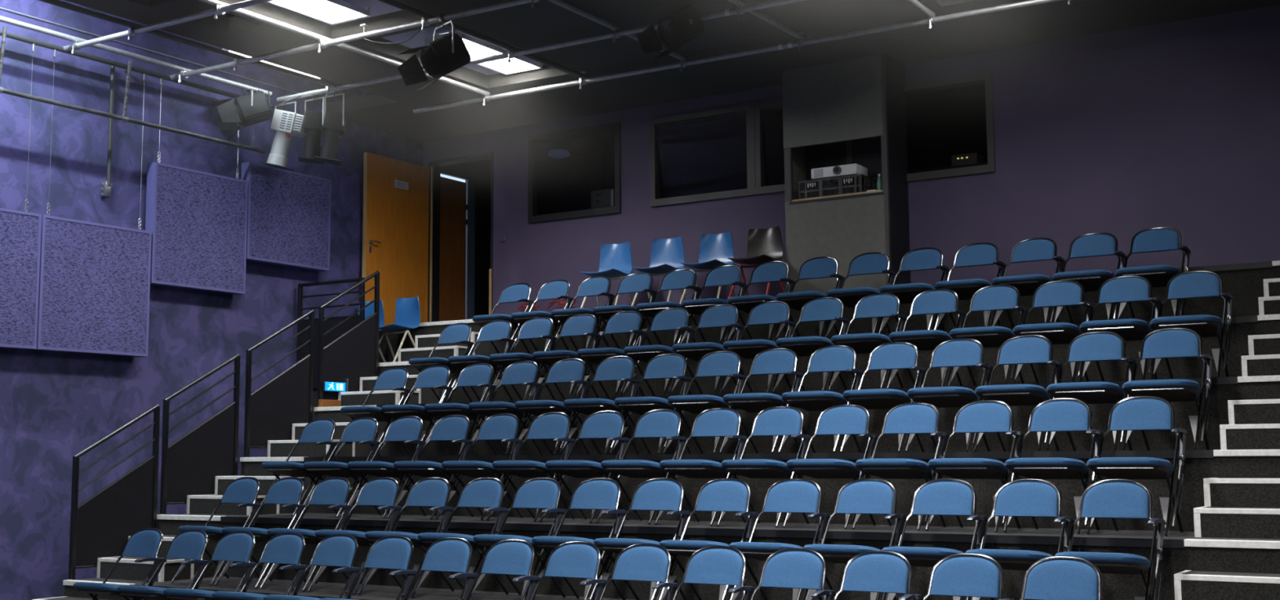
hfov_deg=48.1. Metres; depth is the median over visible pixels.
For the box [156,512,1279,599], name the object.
tier
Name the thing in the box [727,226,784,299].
chair
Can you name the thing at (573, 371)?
folding chair
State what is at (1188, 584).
stair step
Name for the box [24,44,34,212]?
hanging wire
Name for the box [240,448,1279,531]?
tier
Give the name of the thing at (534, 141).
window
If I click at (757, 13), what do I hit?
pipe
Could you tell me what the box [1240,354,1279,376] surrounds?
stair step
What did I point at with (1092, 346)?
folding chair
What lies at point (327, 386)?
exit sign
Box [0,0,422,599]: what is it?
wall
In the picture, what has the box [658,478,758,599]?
folding chair
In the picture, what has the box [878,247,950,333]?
folding chair
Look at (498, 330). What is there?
folding chair
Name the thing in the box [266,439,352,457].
stair step
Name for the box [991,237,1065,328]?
folding chair
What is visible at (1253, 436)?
stair step
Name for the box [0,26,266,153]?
bar
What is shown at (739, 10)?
pipe
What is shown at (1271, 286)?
stair step
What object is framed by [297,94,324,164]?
spotlight
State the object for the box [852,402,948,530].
folding chair
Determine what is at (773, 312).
folding chair
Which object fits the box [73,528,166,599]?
folding chair
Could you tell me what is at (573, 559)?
folding chair
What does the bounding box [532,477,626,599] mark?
folding chair
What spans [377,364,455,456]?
folding chair
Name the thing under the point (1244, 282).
tier
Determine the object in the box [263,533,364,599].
folding chair
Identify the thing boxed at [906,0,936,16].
pipe
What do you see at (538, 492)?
folding chair
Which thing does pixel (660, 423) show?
folding chair
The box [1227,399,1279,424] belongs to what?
stair step
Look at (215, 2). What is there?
pipe
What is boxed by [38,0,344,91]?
pipe
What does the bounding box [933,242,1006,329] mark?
folding chair
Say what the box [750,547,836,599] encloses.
folding chair
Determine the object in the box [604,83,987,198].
window pane
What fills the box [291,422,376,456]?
stair step
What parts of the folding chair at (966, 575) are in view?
backrest, armrest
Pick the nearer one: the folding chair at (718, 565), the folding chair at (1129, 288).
the folding chair at (718, 565)
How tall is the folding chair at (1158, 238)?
0.832 m
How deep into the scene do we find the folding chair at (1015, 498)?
8.19 m
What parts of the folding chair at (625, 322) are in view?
gusset plate, leg, rail, seat, gusset plate, backrest, armrest, leg, arm post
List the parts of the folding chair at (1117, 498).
seat, rail, backrest, gusset plate, leg, armrest, arm post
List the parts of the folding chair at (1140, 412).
leg, rail, seat, backrest, gusset plate, leg, armrest, arm post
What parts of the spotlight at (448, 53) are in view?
barn door, barn door, barn door, barn door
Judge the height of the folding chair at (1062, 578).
0.832 m
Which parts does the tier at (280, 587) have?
edge trim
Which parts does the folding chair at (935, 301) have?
gusset plate, leg, rail, seat, backrest, gusset plate, armrest, leg, arm post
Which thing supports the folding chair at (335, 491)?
on the tier at (280, 587)
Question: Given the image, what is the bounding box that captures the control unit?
[951,152,983,165]
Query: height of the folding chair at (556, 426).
0.832 m
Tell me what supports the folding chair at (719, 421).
on the tier at (1183, 551)
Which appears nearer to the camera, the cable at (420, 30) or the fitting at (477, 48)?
the cable at (420, 30)
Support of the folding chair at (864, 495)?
on the tier at (280, 587)
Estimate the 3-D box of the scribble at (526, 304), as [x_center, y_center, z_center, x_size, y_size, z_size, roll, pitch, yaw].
[-1.280,0.101,16.432,0.355,0.149,0.011,-4,-7,32]
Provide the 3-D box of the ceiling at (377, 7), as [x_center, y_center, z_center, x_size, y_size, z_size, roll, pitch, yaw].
[-1.654,-3.524,7.620,12.420,0.710,15.850,-4,-7,32]
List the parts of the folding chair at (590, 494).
gusset plate, rail, leg, seat, gusset plate, backrest, leg, armrest, arm post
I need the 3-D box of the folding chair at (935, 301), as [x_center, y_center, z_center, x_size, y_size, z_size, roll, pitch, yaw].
[2.287,0.299,11.380,0.508,0.832,0.577,-4,-7,32]
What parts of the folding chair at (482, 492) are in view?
gusset plate, rail, seat, leg, gusset plate, backrest, leg, armrest, arm post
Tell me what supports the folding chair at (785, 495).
on the tier at (280, 587)
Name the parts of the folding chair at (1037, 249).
gusset plate, leg, rail, seat, backrest, gusset plate, armrest, arm post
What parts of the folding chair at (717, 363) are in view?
leg, rail, seat, backrest, armrest, arm post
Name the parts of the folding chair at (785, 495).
gusset plate, leg, rail, seat, backrest, gusset plate, armrest, arm post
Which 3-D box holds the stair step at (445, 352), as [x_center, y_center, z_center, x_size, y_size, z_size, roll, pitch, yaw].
[-2.171,0.592,15.197,0.805,0.164,0.270,-4,-7,32]
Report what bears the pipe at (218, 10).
hanging from the ceiling at (391, 105)
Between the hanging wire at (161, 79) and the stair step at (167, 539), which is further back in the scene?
the hanging wire at (161, 79)
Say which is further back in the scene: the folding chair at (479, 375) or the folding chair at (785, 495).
the folding chair at (479, 375)
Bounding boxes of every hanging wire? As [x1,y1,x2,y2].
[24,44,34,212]
[46,49,56,215]
[137,73,146,229]
[157,78,162,162]
[235,124,239,178]
[252,133,254,146]
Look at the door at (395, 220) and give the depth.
16.81 m
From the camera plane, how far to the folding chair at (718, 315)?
12.52 m
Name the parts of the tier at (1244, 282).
edge trim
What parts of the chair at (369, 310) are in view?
leg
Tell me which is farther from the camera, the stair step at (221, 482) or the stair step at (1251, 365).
the stair step at (221, 482)
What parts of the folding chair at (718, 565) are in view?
backrest, armrest, arm post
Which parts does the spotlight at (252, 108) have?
barn door, barn door, barn door, barn door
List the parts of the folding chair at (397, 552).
seat, frame, backrest, armrest, arm post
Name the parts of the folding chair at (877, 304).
gusset plate, rail, seat, backrest, gusset plate, armrest, leg, arm post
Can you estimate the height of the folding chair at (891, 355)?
0.832 m
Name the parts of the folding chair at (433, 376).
rail, leg, seat, gusset plate, backrest, leg, armrest, arm post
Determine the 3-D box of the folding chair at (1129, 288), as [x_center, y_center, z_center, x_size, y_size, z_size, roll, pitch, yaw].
[3.554,0.203,10.583,0.508,0.832,0.577,-4,-7,32]
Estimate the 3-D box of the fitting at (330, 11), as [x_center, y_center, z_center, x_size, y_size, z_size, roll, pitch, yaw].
[-2.964,-2.912,12.481,0.460,0.650,1.284,-4,-7,32]
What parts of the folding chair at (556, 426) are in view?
rail, leg, seat, backrest, leg, armrest, arm post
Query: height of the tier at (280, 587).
0.380 m
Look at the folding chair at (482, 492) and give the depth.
10.28 m
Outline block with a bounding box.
[318,399,340,407]
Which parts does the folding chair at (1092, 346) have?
gusset plate, leg, rail, seat, backrest, gusset plate, leg, armrest, arm post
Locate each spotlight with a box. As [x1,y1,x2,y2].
[211,84,271,141]
[257,95,306,171]
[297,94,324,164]
[314,90,346,165]
[397,13,471,92]
[636,4,704,60]
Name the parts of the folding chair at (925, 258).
gusset plate, rail, seat, backrest, gusset plate, leg, armrest, arm post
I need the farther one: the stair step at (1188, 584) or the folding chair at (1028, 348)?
the folding chair at (1028, 348)
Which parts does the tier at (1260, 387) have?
edge trim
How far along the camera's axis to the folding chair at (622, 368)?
11.89 m
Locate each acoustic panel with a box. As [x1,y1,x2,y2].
[0,208,41,349]
[31,214,151,356]
[145,161,248,294]
[240,161,331,271]
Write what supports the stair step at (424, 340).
on the tier at (1242, 326)
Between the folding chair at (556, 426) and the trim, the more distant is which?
the trim
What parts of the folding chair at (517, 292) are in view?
gusset plate, rail, leg, seat, backrest, leg, armrest, arm post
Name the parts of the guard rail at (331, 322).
post, infill panel, rail, rail, rail, post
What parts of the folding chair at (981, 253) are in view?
gusset plate, leg, rail, seat, backrest, gusset plate, armrest, arm post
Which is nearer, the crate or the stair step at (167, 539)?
the stair step at (167, 539)
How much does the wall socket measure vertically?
0.080 m
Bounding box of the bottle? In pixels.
[876,173,882,190]
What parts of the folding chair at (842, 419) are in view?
rail, seat, backrest, leg, armrest, arm post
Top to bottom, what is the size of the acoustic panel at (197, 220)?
1.180 m
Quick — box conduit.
[0,7,299,93]
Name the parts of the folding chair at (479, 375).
rail, leg, seat, backrest, leg, armrest, arm post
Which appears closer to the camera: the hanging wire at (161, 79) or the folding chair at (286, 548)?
the folding chair at (286, 548)
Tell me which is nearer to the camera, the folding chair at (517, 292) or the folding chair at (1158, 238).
the folding chair at (1158, 238)
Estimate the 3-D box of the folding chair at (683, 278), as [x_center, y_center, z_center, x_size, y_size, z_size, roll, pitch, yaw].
[0.281,0.082,13.784,0.508,0.832,0.577,-4,-7,32]
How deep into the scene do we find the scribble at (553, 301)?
16.19 m
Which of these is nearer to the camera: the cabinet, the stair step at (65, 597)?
the stair step at (65, 597)
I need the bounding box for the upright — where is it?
[99,65,115,197]
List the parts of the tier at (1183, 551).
edge trim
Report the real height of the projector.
0.118 m
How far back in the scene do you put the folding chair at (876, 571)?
7.73 m
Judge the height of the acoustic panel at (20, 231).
1.205 m
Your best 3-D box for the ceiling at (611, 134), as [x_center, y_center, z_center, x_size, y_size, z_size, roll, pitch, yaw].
[2.357,-2.505,15.826,7.900,0.100,2.090,-4,-7,32]
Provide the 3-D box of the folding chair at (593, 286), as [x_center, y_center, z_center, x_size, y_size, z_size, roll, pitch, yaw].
[-0.564,0.146,14.316,0.508,0.832,0.577,-4,-7,32]
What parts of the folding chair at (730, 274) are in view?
gusset plate, leg, rail, seat, backrest, gusset plate, armrest, arm post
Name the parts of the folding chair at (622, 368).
gusset plate, rail, leg, seat, backrest, leg, armrest, arm post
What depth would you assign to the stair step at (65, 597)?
11.53 m
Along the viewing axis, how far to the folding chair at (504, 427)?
11.30 m
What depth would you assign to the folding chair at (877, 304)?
11.68 m
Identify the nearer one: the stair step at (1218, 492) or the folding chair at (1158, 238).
the stair step at (1218, 492)
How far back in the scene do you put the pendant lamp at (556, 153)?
17.13 m
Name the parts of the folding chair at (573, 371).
gusset plate, rail, leg, seat, backrest, leg, armrest, arm post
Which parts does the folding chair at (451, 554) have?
backrest, armrest, arm post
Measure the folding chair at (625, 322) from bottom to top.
0.832 m
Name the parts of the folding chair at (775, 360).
leg, rail, seat, backrest, armrest, leg, arm post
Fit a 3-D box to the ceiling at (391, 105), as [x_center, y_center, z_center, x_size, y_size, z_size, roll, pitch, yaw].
[-1.651,-3.101,7.574,12.420,0.140,15.850,-4,-7,32]
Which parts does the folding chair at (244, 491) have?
gusset plate, seat, leg, gusset plate, backrest, armrest, arm post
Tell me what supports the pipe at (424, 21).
hanging from the ceiling at (391, 105)
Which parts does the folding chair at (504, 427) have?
gusset plate, rail, leg, seat, backrest, leg, armrest, arm post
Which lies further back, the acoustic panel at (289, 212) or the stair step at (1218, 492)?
the acoustic panel at (289, 212)
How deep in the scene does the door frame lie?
18.26 m
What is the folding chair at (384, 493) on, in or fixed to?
on the tier at (280, 587)
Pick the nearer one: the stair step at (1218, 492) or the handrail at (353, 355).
the stair step at (1218, 492)
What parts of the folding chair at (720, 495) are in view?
gusset plate, rail, leg, seat, backrest, gusset plate, armrest, arm post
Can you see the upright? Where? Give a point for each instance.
(105, 188)
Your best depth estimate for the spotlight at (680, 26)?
12.20 m
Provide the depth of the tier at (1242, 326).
11.81 m
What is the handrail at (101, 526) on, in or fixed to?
on the tier at (280, 587)
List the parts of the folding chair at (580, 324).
gusset plate, rail, leg, seat, backrest, leg, armrest, arm post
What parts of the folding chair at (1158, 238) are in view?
gusset plate, leg, rail, seat, backrest, gusset plate, leg, armrest, arm post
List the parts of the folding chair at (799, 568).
backrest, armrest, arm post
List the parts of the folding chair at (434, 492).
gusset plate, seat, leg, gusset plate, backrest, leg, armrest, arm post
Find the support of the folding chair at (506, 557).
on the floor
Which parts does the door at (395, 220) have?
handle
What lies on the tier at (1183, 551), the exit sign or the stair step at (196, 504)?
the stair step at (196, 504)
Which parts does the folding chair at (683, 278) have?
leg, rail, seat, gusset plate, backrest, armrest, arm post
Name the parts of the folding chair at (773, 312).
gusset plate, leg, rail, seat, backrest, gusset plate, leg, armrest, arm post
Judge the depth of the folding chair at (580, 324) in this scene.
13.28 m
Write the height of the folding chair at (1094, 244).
0.832 m
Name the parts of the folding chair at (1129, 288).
gusset plate, leg, rail, seat, backrest, gusset plate, leg, armrest, arm post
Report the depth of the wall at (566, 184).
18.04 m
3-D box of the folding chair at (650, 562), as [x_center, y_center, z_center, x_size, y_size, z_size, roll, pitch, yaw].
[-0.085,1.851,8.324,0.508,0.832,0.577,-4,-7,32]
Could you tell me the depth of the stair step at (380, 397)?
14.27 m
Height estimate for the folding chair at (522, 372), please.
0.832 m
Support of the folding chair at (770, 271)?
on the tier at (1242, 326)
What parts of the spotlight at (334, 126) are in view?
colour frame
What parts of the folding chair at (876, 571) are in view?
backrest, armrest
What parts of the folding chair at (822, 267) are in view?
gusset plate, leg, rail, seat, backrest, gusset plate, leg, armrest, arm post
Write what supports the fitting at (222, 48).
hanging from the ceiling at (377, 7)
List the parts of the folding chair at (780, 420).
leg, rail, seat, backrest, leg, armrest, arm post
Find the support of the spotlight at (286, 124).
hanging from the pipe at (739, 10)
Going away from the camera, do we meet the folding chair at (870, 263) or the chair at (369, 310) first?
the folding chair at (870, 263)
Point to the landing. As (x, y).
(315, 390)
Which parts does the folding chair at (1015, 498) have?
gusset plate, seat, rail, backrest, armrest, arm post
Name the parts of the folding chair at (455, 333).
rail, leg, seat, backrest, leg, armrest, arm post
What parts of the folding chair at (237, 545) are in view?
rail, seat, frame, backrest, armrest, arm post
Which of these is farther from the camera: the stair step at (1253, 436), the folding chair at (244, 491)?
the folding chair at (244, 491)
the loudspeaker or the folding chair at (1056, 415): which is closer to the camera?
the folding chair at (1056, 415)
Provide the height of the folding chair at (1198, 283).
0.832 m
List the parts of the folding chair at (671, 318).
gusset plate, leg, rail, seat, gusset plate, backrest, armrest, arm post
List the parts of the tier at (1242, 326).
edge trim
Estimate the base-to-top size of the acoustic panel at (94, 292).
1.205 m
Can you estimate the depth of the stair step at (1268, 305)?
10.71 m
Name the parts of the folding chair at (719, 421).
leg, rail, seat, backrest, leg, armrest, arm post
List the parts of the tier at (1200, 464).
edge trim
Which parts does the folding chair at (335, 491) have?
gusset plate, seat, leg, gusset plate, backrest, leg, armrest, arm post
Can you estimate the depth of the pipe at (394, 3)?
13.03 m
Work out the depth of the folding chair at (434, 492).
10.55 m
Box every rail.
[0,30,284,110]
[296,277,364,388]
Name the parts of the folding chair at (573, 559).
backrest, armrest, arm post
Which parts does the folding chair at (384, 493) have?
gusset plate, seat, gusset plate, backrest, leg, armrest, arm post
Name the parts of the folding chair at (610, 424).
rail, leg, seat, backrest, leg, armrest, arm post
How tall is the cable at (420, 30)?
0.162 m
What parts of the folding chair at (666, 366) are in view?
gusset plate, leg, rail, seat, backrest, leg, armrest, arm post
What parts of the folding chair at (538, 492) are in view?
gusset plate, rail, leg, seat, gusset plate, backrest, leg, armrest, arm post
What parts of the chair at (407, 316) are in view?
leg, leg, leg, leg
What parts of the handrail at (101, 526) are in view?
post, infill panel, rail, rail, rail, post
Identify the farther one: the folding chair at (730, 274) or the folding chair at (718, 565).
the folding chair at (730, 274)
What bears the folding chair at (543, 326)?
on the tier at (1260, 387)
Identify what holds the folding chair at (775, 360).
on the tier at (1200, 464)
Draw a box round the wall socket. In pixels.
[499,234,506,241]
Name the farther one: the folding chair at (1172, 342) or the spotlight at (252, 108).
the spotlight at (252, 108)
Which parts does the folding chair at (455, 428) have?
gusset plate, rail, leg, seat, backrest, leg, armrest, arm post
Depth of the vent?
14.16 m
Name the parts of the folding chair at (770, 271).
gusset plate, leg, rail, seat, backrest, gusset plate, armrest, arm post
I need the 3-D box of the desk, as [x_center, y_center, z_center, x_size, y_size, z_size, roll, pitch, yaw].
[2.020,-0.510,15.051,7.700,1.369,0.700,-4,-7,32]
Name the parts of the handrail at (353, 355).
post, rail, infill panel, rail, rail, post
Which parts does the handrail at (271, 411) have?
post, rail, infill panel, rail, rail, post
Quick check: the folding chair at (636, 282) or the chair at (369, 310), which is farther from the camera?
the chair at (369, 310)
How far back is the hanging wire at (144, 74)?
13.79 m
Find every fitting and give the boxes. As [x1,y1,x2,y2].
[222,48,321,79]
[267,0,369,24]
[424,30,542,75]
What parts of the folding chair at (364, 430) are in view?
gusset plate, rail, leg, seat, backrest, leg, armrest, arm post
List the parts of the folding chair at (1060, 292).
gusset plate, leg, rail, seat, backrest, gusset plate, leg, armrest, arm post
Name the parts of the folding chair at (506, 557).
backrest, armrest, arm post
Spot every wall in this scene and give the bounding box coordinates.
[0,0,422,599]
[422,4,1279,315]
[540,134,604,214]
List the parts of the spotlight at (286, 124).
colour frame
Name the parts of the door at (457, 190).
frame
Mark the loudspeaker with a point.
(602, 197)
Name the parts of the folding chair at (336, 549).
seat, frame, backrest, armrest, arm post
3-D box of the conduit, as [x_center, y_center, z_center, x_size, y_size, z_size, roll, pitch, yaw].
[-5.799,-2.616,12.579,0.014,0.014,7.900,-4,-7,32]
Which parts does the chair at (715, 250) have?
leg, leg, leg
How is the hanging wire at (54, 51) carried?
hanging from the rail at (10, 35)
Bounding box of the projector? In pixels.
[811,163,867,183]
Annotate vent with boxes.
[813,168,822,177]
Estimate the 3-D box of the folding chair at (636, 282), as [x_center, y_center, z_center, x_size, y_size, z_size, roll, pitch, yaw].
[-0.141,0.114,14.050,0.508,0.832,0.577,-4,-7,32]
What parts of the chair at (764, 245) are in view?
leg, leg, leg, leg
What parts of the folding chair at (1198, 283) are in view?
gusset plate, leg, rail, seat, backrest, gusset plate, leg, armrest, arm post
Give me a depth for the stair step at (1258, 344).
10.17 m
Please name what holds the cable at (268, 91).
hanging from the pipe at (5, 20)
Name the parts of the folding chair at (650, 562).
backrest, armrest, arm post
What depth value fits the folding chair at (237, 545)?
10.31 m
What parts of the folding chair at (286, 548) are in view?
seat, frame, backrest, armrest, arm post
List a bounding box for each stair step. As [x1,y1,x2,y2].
[31,595,106,599]
[97,555,191,582]
[128,534,219,578]
[186,494,276,515]
[214,475,303,514]
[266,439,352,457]
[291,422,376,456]
[337,390,418,406]
[359,374,439,404]
[397,345,472,361]
[414,331,488,356]
[1173,569,1279,599]
[1193,506,1279,538]
[1203,477,1279,507]
[1219,423,1279,449]
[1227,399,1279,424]
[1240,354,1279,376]
[1248,333,1279,355]
[1257,296,1279,315]
[1262,278,1279,297]
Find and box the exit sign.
[322,378,348,391]
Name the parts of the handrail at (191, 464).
post, infill panel, rail, rail, rail, post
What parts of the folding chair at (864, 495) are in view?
gusset plate, leg, rail, seat, backrest, gusset plate, armrest, arm post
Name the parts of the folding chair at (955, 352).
gusset plate, leg, rail, seat, backrest, gusset plate, leg, armrest, arm post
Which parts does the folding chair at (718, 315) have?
gusset plate, rail, leg, seat, gusset plate, backrest, armrest, arm post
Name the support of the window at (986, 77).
in the wall at (1124, 133)
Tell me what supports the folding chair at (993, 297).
on the tier at (1260, 387)
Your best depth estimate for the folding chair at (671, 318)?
12.79 m
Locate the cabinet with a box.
[782,53,911,293]
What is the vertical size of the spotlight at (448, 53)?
0.692 m
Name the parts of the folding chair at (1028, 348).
gusset plate, leg, rail, seat, backrest, gusset plate, leg, armrest, arm post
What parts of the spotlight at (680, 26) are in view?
barn door, barn door, barn door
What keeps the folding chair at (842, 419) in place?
on the tier at (1183, 551)
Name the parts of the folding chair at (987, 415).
leg, rail, seat, backrest, leg, armrest, arm post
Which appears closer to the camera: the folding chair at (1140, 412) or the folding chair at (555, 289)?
the folding chair at (1140, 412)
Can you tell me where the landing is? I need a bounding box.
[312,366,379,420]
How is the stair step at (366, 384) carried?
on the tier at (1260, 387)
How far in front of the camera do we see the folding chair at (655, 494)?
9.49 m
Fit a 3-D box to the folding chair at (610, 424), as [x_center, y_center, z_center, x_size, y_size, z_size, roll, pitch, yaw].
[-0.386,1.240,10.742,0.508,0.832,0.577,-4,-7,32]
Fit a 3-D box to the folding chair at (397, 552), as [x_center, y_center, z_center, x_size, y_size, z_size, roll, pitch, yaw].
[-1.774,1.978,9.387,0.508,0.832,0.577,-4,-7,32]
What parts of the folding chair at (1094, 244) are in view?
gusset plate, leg, rail, seat, backrest, gusset plate, armrest, arm post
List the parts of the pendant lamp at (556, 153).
lamp shade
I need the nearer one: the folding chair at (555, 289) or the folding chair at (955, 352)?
the folding chair at (955, 352)
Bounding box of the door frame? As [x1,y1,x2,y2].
[440,159,490,315]
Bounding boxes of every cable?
[268,90,301,106]
[362,26,426,44]
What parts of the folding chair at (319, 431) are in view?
rail, leg, seat, backrest, leg, armrest, arm post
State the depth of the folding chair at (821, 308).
11.94 m
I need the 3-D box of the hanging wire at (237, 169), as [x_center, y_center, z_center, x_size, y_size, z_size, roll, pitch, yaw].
[-4.155,-1.664,14.823,0.024,0.845,0.029,0,-6,-2]
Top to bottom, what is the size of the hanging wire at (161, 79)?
0.845 m
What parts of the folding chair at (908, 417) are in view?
leg, rail, seat, backrest, leg, armrest, arm post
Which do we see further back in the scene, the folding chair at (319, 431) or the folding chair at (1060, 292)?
the folding chair at (319, 431)
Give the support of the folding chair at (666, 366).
on the tier at (1200, 464)
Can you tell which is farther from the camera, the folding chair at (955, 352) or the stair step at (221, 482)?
the stair step at (221, 482)
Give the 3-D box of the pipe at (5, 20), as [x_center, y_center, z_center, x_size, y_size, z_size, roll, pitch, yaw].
[-5.882,-2.490,11.821,0.056,0.056,7.562,-4,-7,32]
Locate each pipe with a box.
[0,15,273,96]
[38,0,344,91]
[62,0,273,53]
[168,0,541,82]
[199,0,490,95]
[276,0,806,102]
[377,0,587,78]
[413,0,1071,113]
[546,0,688,60]
[727,0,805,39]
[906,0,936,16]
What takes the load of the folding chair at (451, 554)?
on the floor
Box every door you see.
[361,151,429,325]
[439,168,475,321]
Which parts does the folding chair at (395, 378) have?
rail, seat, gusset plate, backrest, leg, armrest, arm post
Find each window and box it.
[528,121,621,223]
[649,98,784,207]
[845,71,995,188]
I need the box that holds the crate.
[798,173,876,199]
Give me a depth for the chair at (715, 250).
14.59 m
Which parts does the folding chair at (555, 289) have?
rail, leg, seat, gusset plate, backrest, leg, armrest, arm post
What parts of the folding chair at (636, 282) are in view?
rail, leg, seat, gusset plate, backrest, leg, armrest, arm post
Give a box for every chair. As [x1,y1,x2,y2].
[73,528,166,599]
[116,528,212,599]
[163,530,260,599]
[171,476,264,585]
[212,532,311,599]
[214,476,308,588]
[259,476,355,591]
[260,418,340,515]
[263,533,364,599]
[302,417,383,517]
[307,477,404,594]
[319,535,420,599]
[334,367,413,456]
[341,416,428,518]
[358,299,386,362]
[358,477,456,595]
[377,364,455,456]
[378,296,420,362]
[386,414,475,519]
[403,537,479,599]
[408,322,476,403]
[410,477,511,599]
[423,363,498,455]
[435,413,525,520]
[448,320,516,401]
[464,539,540,599]
[468,360,544,455]
[469,477,568,599]
[471,283,535,355]
[486,316,559,401]
[486,412,577,521]
[510,358,590,454]
[511,279,575,351]
[528,314,603,399]
[529,541,607,599]
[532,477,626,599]
[539,410,631,523]
[551,275,616,351]
[558,355,639,454]
[573,311,646,398]
[579,241,634,307]
[592,272,658,348]
[593,477,690,599]
[595,408,687,524]
[599,543,679,599]
[609,353,692,454]
[619,307,696,397]
[631,235,685,306]
[634,268,702,346]
[654,407,747,525]
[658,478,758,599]
[662,350,746,453]
[668,304,743,395]
[672,546,755,599]
[679,231,735,303]
[679,264,746,344]
[716,405,811,527]
[719,300,795,394]
[719,347,803,453]
[725,260,794,341]
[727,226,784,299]
[728,478,830,599]
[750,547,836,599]
[772,297,849,391]
[773,256,844,341]
[777,344,863,453]
[782,404,878,528]
[802,478,906,599]
[825,252,896,337]
[828,293,906,390]
[833,551,923,599]
[840,342,926,452]
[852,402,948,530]
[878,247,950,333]
[880,478,987,599]
[886,288,965,388]
[905,337,992,452]
[922,553,1014,599]
[925,400,1023,532]
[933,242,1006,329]
[947,284,1028,386]
[964,479,1074,599]
[973,334,1062,451]
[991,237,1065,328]
[1004,398,1103,534]
[1012,280,1093,384]
[1019,556,1102,599]
[1045,331,1136,451]
[1052,232,1126,324]
[1054,479,1166,599]
[1079,275,1161,382]
[1086,395,1187,536]
[1115,226,1191,319]
[1122,327,1213,450]
[1150,270,1233,379]
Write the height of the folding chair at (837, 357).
0.832 m
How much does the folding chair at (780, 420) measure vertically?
0.832 m
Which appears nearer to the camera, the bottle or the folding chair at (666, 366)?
the folding chair at (666, 366)
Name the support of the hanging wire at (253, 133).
hanging from the rail at (10, 35)
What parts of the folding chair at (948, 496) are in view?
gusset plate, seat, rail, backrest, gusset plate, armrest, arm post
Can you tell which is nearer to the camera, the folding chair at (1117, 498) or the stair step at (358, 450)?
the folding chair at (1117, 498)
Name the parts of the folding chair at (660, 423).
leg, rail, seat, backrest, armrest, arm post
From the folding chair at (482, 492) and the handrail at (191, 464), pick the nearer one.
the folding chair at (482, 492)
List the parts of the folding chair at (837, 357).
gusset plate, leg, rail, seat, backrest, leg, armrest, arm post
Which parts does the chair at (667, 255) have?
leg, leg, leg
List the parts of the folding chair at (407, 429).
gusset plate, rail, leg, seat, backrest, leg, armrest, arm post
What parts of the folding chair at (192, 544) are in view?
rail, seat, backrest, armrest, arm post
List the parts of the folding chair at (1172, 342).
gusset plate, leg, rail, seat, backrest, gusset plate, leg, armrest, arm post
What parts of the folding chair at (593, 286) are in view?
rail, leg, seat, gusset plate, backrest, leg, armrest, arm post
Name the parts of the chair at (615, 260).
leg, leg, leg, leg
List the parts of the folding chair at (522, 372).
gusset plate, rail, leg, seat, backrest, leg, armrest, arm post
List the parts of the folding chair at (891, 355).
gusset plate, rail, seat, backrest, leg, armrest, arm post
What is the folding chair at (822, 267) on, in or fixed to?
on the tier at (1242, 326)
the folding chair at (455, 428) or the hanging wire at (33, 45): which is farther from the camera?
the hanging wire at (33, 45)
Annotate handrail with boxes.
[68,404,159,579]
[160,353,239,514]
[244,309,314,457]
[316,271,379,407]
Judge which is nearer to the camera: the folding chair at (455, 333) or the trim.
the folding chair at (455, 333)
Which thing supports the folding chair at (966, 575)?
on the floor
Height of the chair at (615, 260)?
0.777 m
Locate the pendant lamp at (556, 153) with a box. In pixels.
[546,140,569,158]
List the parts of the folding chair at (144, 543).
rail, leg, seat, backrest, armrest, arm post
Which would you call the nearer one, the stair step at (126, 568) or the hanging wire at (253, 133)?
the stair step at (126, 568)
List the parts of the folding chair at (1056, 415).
leg, rail, seat, backrest, gusset plate, leg, armrest, arm post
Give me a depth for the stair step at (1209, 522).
8.14 m
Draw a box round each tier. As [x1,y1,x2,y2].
[62,576,631,599]
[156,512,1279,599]
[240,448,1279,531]
[313,375,1279,456]
[378,260,1279,362]
[378,314,1279,403]
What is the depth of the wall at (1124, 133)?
13.30 m
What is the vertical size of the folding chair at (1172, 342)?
0.832 m
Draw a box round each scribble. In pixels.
[515,302,540,312]
[546,298,577,310]
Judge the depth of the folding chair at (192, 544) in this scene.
10.56 m
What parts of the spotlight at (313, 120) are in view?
colour frame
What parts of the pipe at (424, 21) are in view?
hanger rod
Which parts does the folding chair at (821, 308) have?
gusset plate, rail, seat, backrest, gusset plate, armrest, leg, arm post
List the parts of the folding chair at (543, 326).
gusset plate, rail, leg, seat, backrest, leg, armrest, arm post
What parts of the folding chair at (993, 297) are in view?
gusset plate, leg, rail, seat, backrest, gusset plate, leg, armrest, arm post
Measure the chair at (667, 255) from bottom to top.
0.777 m
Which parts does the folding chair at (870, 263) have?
gusset plate, rail, seat, backrest, gusset plate, leg, armrest, arm post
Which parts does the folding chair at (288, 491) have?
gusset plate, seat, leg, gusset plate, backrest, armrest, leg, arm post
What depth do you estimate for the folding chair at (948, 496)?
8.45 m
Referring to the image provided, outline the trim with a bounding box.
[427,151,493,322]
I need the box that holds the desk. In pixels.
[543,161,987,214]
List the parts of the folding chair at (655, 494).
gusset plate, rail, leg, seat, gusset plate, backrest, leg, armrest, arm post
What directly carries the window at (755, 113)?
in the wall at (1124, 133)
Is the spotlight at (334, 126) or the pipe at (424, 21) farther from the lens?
the spotlight at (334, 126)
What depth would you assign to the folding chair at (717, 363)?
11.40 m
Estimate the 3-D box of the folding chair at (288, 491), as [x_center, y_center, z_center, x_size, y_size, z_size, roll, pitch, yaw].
[-2.934,1.810,11.230,0.508,0.832,0.577,-4,-7,32]
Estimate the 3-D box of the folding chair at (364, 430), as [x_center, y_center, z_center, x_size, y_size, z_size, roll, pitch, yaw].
[-2.497,1.399,12.071,0.508,0.832,0.577,-4,-7,32]
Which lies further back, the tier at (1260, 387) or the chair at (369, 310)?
the chair at (369, 310)
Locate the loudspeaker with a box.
[591,188,614,208]
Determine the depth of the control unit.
14.07 m
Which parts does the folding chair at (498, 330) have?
rail, leg, seat, backrest, leg, armrest, arm post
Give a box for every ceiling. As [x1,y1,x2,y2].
[64,0,1279,142]
[222,0,543,75]
[595,108,782,137]
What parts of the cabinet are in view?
panel, panel, panel, opening trim, panel, panel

